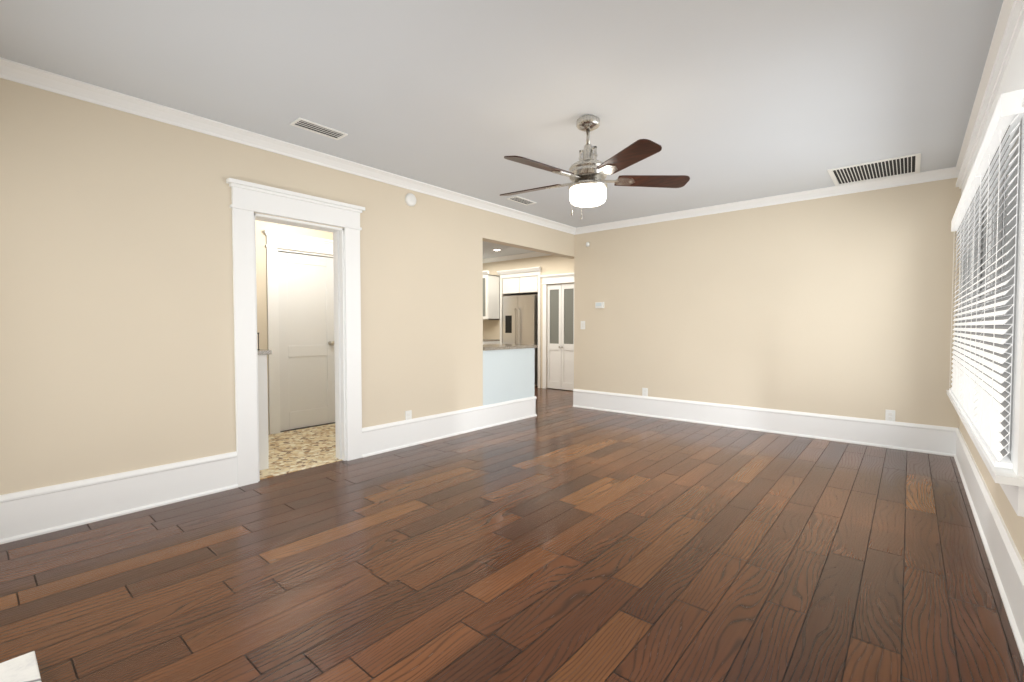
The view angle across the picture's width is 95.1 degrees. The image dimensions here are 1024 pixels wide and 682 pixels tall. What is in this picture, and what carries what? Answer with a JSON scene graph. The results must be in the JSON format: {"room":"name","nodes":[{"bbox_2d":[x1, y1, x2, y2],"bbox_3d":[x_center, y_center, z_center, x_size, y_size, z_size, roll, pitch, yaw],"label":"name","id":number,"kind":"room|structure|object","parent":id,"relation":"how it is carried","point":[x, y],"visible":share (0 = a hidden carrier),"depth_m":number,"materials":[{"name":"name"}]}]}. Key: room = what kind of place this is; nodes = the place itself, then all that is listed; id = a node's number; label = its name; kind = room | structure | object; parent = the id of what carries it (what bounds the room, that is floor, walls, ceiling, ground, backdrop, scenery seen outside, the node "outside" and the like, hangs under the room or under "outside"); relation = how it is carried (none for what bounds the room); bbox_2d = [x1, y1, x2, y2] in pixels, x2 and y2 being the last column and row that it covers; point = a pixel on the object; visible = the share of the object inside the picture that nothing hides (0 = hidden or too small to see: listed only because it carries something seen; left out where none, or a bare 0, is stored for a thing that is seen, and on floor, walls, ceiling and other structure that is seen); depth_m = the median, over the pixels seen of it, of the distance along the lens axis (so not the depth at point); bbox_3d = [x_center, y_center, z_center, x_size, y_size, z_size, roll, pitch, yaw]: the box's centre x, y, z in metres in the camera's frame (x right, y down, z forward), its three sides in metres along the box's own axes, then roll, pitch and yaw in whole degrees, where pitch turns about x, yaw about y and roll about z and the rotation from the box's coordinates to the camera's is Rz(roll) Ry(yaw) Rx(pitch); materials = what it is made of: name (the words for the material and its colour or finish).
{"room":"empty living room","nodes":[
{"label":"empty living room","id":0,"kind":"room"},
{"bbox_2d":[0,78,574,494],"bbox_3d":[-1.162,-0.261,4.547,0.150,2.600,6.530,2,2,40],"label":"wall","id":1,"kind":"structure","parent":0,"point":[116,313],"depth_m":3.07,"materials":[{"name":"paint"}]},
{"bbox_2d":[0,451,237,543],"bbox_3d":[-2.545,0.962,2.818,0.030,0.262,1.628,2,2,40],"label":"baseboard","id":2,"kind":"structure","parent":1,"relation":"attached to","point":[46,509],"depth_m":2.89,"materials":[{"name":"white wood"}]},
{"bbox_2d":[0,57,575,234],"bbox_3d":[-1.077,-1.517,4.435,0.074,0.082,6.230,2,2,40],"label":"crown molding","id":3,"kind":"structure","parent":1,"relation":"attached to","point":[10,70],"depth_m":3.31,"materials":[{"name":"white wood"}]},
{"bbox_2d":[226,178,364,486],"bbox_3d":[-1.755,-0.057,3.856,0.270,2.236,1.088,2,2,40],"label":"door frame","id":4,"kind":"structure","parent":1,"relation":"attached to","point":[249,199],"depth_m":3.68,"materials":[{"name":"white wood"}]},
{"bbox_2d":[405,410,411,419],"bbox_3d":[-1.021,0.748,4.622,0.008,0.120,0.075,2,2,40],"label":"electrical outlet","id":5,"kind":"object","parent":1,"relation":"attached to","point":[408,415],"visible":0.88,"depth_m":4.62,"materials":[{"name":"white plastic"}]},
{"bbox_2d":[405,193,415,206],"bbox_3d":[-0.985,-1.382,4.578,0.036,0.128,0.128,2,2,40],"label":"smoke detector","id":6,"kind":"object","parent":1,"relation":"attached to","point":[410,199],"visible":0.98,"depth_m":4.56,"materials":[{"name":"white plastic"}]},
{"bbox_2d":[362,396,536,457],"bbox_3d":[-0.513,0.889,5.207,0.030,0.262,2.598,2,2,40],"label":"baseboard","id":7,"kind":"structure","parent":1,"relation":"attached to","point":[382,438],"depth_m":4.92,"materials":[{"name":"white wood"}]},
{"bbox_2d":[255,220,332,433],"bbox_3d":[-2.859,-0.272,4.906,0.120,2.600,2.780,2,2,40],"label":"wall","id":8,"kind":"structure","parent":0,"point":[261,279],"depth_m":5.02,"materials":[{"name":"paint"}]},
{"bbox_2d":[263,230,332,434],"bbox_3d":[-2.370,-0.091,5.441,0.181,2.206,0.994,2,2,40],"label":"door frame","id":9,"kind":"structure","parent":8,"relation":"attached to","point":[275,240],"depth_m":5.11,"materials":[{"name":"white wood"}]},
{"bbox_2d":[278,252,334,430],"bbox_3d":[-2.383,0.002,5.455,0.035,1.995,0.680,2,2,40],"label":"door","id":10,"kind":"structure","parent":8,"relation":"in","point":[306,335],"depth_m":5.43,"materials":[{"name":"paint"}]},
{"bbox_2d":[260,423,341,479],"bbox_3d":[-2.207,1.040,4.458,1.505,0.006,2.680,2,2,40],"label":"floor","id":11,"kind":"structure","parent":0,"point":[298,449],"depth_m":4.47,"materials":[{"name":"beige tile"}]},
{"bbox_2d":[257,333,271,469],"bbox_3d":[-2.586,0.501,3.707,0.720,1.130,1.030,2,2,40],"label":"laundry cabinet","id":12,"kind":"object","parent":11,"relation":"on","point":[263,412],"visible":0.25,"depth_m":3.83,"materials":[{"name":"paint"}]},
{"bbox_2d":[0,0,1002,258],"bbox_3d":[-0.364,-1.645,5.309,8.505,0.120,8.790,2,2,40],"label":"ceiling","id":13,"kind":"structure","parent":0,"point":[728,100],"depth_m":2.68,"materials":[{"name":"paint"}]},
{"bbox_2d":[290,117,347,139],"bbox_3d":[-1.382,-1.520,3.362,0.150,0.008,0.360,2,2,40],"label":"ceiling vent","id":14,"kind":"object","parent":13,"relation":"in","point":[310,126],"visible":1,"depth_m":3.35,"materials":[{"name":"white plastic"}]},
{"bbox_2d":[506,196,536,204],"bbox_3d":[0.110,-1.579,5.269,0.150,0.008,0.360,2,2,40],"label":"ceiling vent","id":15,"kind":"object","parent":13,"relation":"in","point":[520,200],"visible":0.96,"depth_m":5.27,"materials":[{"name":"white plastic"}]},
{"bbox_2d":[500,115,689,219],"bbox_3d":[0.481,-1.161,3.201,1.334,0.717,1.340,2,2,40],"label":"ceiling fan","id":16,"kind":"object","parent":13,"relation":"hanging from","point":[587,173],"visible":1,"depth_m":3.11,"materials":[{"name":"brown wood"}]},
{"bbox_2d":[827,153,920,185],"bbox_3d":[3.298,-1.548,4.264,0.640,0.008,0.620,2,2,40],"label":"ceiling vent","id":17,"kind":"object","parent":13,"relation":"in","point":[884,168],"visible":1,"depth_m":4.24,"materials":[{"name":"white plastic"}]},
{"bbox_2d":[0,386,1023,681],"bbox_3d":[-0.364,1.064,5.392,8.505,0.100,8.790,2,2,40],"label":"floor","id":18,"kind":"structure","parent":0,"point":[558,538],"depth_m":2.25,"materials":[{"name":"brown wood"}]},
{"bbox_2d":[0,651,41,681],"bbox_3d":[-1.386,1.126,1.045,1.217,0.045,0.537,2,2,40],"label":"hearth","id":19,"kind":"object","parent":18,"relation":"on","point":[23,668],"visible":1,"depth_m":1.55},
{"bbox_2d":[483,339,498,343],"bbox_3d":[-0.616,0.445,9.567,0.430,0.880,0.619,2,2,40],"label":"base cabinet","id":20,"kind":"object","parent":18,"relation":"on","point":[485,341],"depth_m":9.49,"materials":[{"name":"paint"}]},
{"bbox_2d":[503,294,537,385],"bbox_3d":[0.341,-0.024,9.527,0.820,1.780,0.790,2,2,40],"label":"fridge","id":21,"kind":"object","parent":18,"relation":"on","point":[520,319],"visible":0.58,"depth_m":9.18,"materials":[{"name":"silver metal"}]},
{"bbox_3d":[-0.307,0.543,6.060,0.466,0.900,0.946,2,2,40],"label":"base cabinet","id":22,"kind":"object","parent":18,"relation":"on","visible":0},
{"bbox_2d":[483,344,536,350],"bbox_3d":[-0.230,0.075,5.994,0.650,0.036,1.005,2,2,40],"label":"countertop","id":23,"kind":"structure","parent":22,"relation":"on","point":[486,347],"depth_m":5.87,"materials":[{"name":"stone"}]},
{"bbox_2d":[483,255,573,387],"bbox_3d":[0.285,-0.407,9.287,4.390,2.600,0.150,2,2,40],"label":"wall","id":24,"kind":"structure","parent":0,"point":[550,264],"depth_m":9.11,"materials":[{"name":"paint"}]},
{"bbox_2d":[503,273,518,294],"bbox_3d":[0.109,-1.156,9.570,0.455,0.400,0.412,2,2,40],"label":"upper cabinet","id":25,"kind":"object","parent":24,"relation":"attached to","point":[510,283],"depth_m":9.41,"materials":[{"name":"paint"}]},
{"bbox_2d":[483,252,549,262],"bbox_3d":[0.155,-1.664,9.211,3.940,0.082,0.074,2,2,40],"label":"crown molding","id":26,"kind":"structure","parent":24,"relation":"attached to","point":[533,254],"depth_m":9.30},
{"bbox_2d":[519,271,540,294],"bbox_3d":[0.455,-1.147,9.276,0.455,0.400,0.412,2,2,40],"label":"upper cabinet","id":27,"kind":"object","parent":24,"relation":"attached to","point":[522,284],"depth_m":9.10,"materials":[{"name":"paint"}]},
{"bbox_2d":[483,267,540,274],"bbox_3d":[-0.316,-1.375,9.384,1.950,0.090,0.395,2,2,40],"label":"crown molding","id":28,"kind":"structure","parent":27,"relation":"attached to","point":[522,270],"depth_m":9.23,"materials":[{"name":"white wood"}]},
{"bbox_2d":[540,273,573,388],"bbox_3d":[0.887,-0.160,8.644,0.884,2.146,0.060,2,2,40],"label":"door frame","id":29,"kind":"structure","parent":24,"relation":"attached to","point":[558,278],"depth_m":8.87,"materials":[{"name":"white wood"}]},
{"bbox_2d":[547,283,573,390],"bbox_3d":[0.913,-0.076,8.677,0.642,1.952,0.060,2,2,40],"label":"bifold door","id":30,"kind":"structure","parent":24,"relation":"in","point":[560,336],"depth_m":8.69,"materials":[{"name":"paint"}]},
{"bbox_2d":[574,178,961,427],"bbox_3d":[2.586,-0.291,5.546,4.265,2.600,0.150,2,2,40],"label":"wall","id":31,"kind":"structure","parent":0,"point":[842,305],"depth_m":5.10,"materials":[{"name":"paint"}]},
{"bbox_2d":[581,321,584,328],"bbox_3d":[1.024,-0.229,6.773,0.075,0.120,0.009,2,2,40],"label":"switch plate","id":32,"kind":"object","parent":31,"relation":"attached to","point":[582,324],"visible":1,"depth_m":6.77,"materials":[{"name":"white plastic"}]},
{"bbox_2d":[595,302,603,307],"bbox_3d":[1.232,-0.503,6.576,0.130,0.085,0.027,2,2,40],"label":"thermostat","id":33,"kind":"object","parent":31,"relation":"attached to","point":[599,304],"visible":0.98,"depth_m":6.56,"materials":[{"name":"white plastic"}]},
{"bbox_2d":[642,388,647,395],"bbox_3d":[1.756,0.679,6.179,0.075,0.120,0.008,2,2,40],"label":"electrical outlet","id":34,"kind":"object","parent":31,"relation":"attached to","point":[644,391],"visible":1,"depth_m":6.18,"materials":[{"name":"white plastic"}]},
{"bbox_2d":[573,389,951,455],"bbox_3d":[2.457,0.877,5.573,4.080,0.262,0.030,2,2,40],"label":"baseboard","id":35,"kind":"structure","parent":31,"relation":"attached to","point":[931,439],"depth_m":5.12,"materials":[{"name":"white wood"}]},
{"bbox_2d":[576,167,951,234],"bbox_3d":[2.458,-1.549,5.469,3.960,0.082,0.074,2,2,40],"label":"crown molding","id":36,"kind":"structure","parent":31,"relation":"attached to","point":[946,173],"depth_m":5.06,"materials":[{"name":"white wood"}]},
{"bbox_2d":[885,410,894,421],"bbox_3d":[3.675,0.730,4.547,0.075,0.120,0.008,2,2,40],"label":"electrical outlet","id":37,"kind":"object","parent":31,"relation":"attached to","point":[889,415],"visible":1,"depth_m":4.54,"materials":[{"name":"white plastic"}]},
{"bbox_2d":[959,133,1023,561],"bbox_3d":[2.038,-0.173,1.728,0.150,2.600,6.380,2,2,40],"label":"wall","id":38,"kind":"structure","parent":0,"point":[1014,522],"depth_m":2.26,"materials":[{"name":"paint"}]},
{"bbox_2d":[952,0,1013,177],"bbox_3d":[2.001,-1.436,1.818,0.074,0.082,6.230,2,2,40],"label":"crown molding","id":39,"kind":"structure","parent":38,"relation":"attached to","point":[1006,8],"depth_m":2.60,"materials":[{"name":"white wood"}]},
{"bbox_2d":[947,0,1023,516],"bbox_3d":[2.970,-0.358,2.892,0.245,1.978,3.164,2,2,40],"label":"window","id":40,"kind":"structure","parent":38,"relation":"in","point":[1007,74],"depth_m":2.23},
{"bbox_2d":[949,198,970,404],"bbox_3d":[3.534,-0.290,3.702,0.068,1.479,0.966,2,2,40],"label":"window blinds","id":41,"kind":"object","parent":40,"relation":"attached to","point":[958,222],"visible":0.83,"depth_m":3.65,"materials":[{"name":"white plastic"}]},
{"bbox_2d":[958,163,987,426],"bbox_3d":[2.899,-0.267,2.956,0.068,1.479,0.966,2,2,40],"label":"window blinds","id":42,"kind":"object","parent":40,"relation":"attached to","point":[971,195],"visible":0.75,"depth_m":2.89,"materials":[{"name":"white plastic"}]},
{"bbox_2d":[971,89,1023,468],"bbox_3d":[2.264,-0.244,2.210,0.068,1.479,0.966,2,2,40],"label":"window blinds","id":43,"kind":"object","parent":40,"relation":"attached to","point":[990,425],"visible":0.98,"depth_m":2.03,"materials":[{"name":"white plastic"}]},
{"bbox_2d":[952,427,1023,664],"bbox_3d":[2.018,0.991,1.880,0.030,0.262,6.230,2,2,40],"label":"baseboard","id":44,"kind":"structure","parent":38,"relation":"attached to","point":[1006,563],"depth_m":2.25,"materials":[{"name":"white wood"}]}
]}

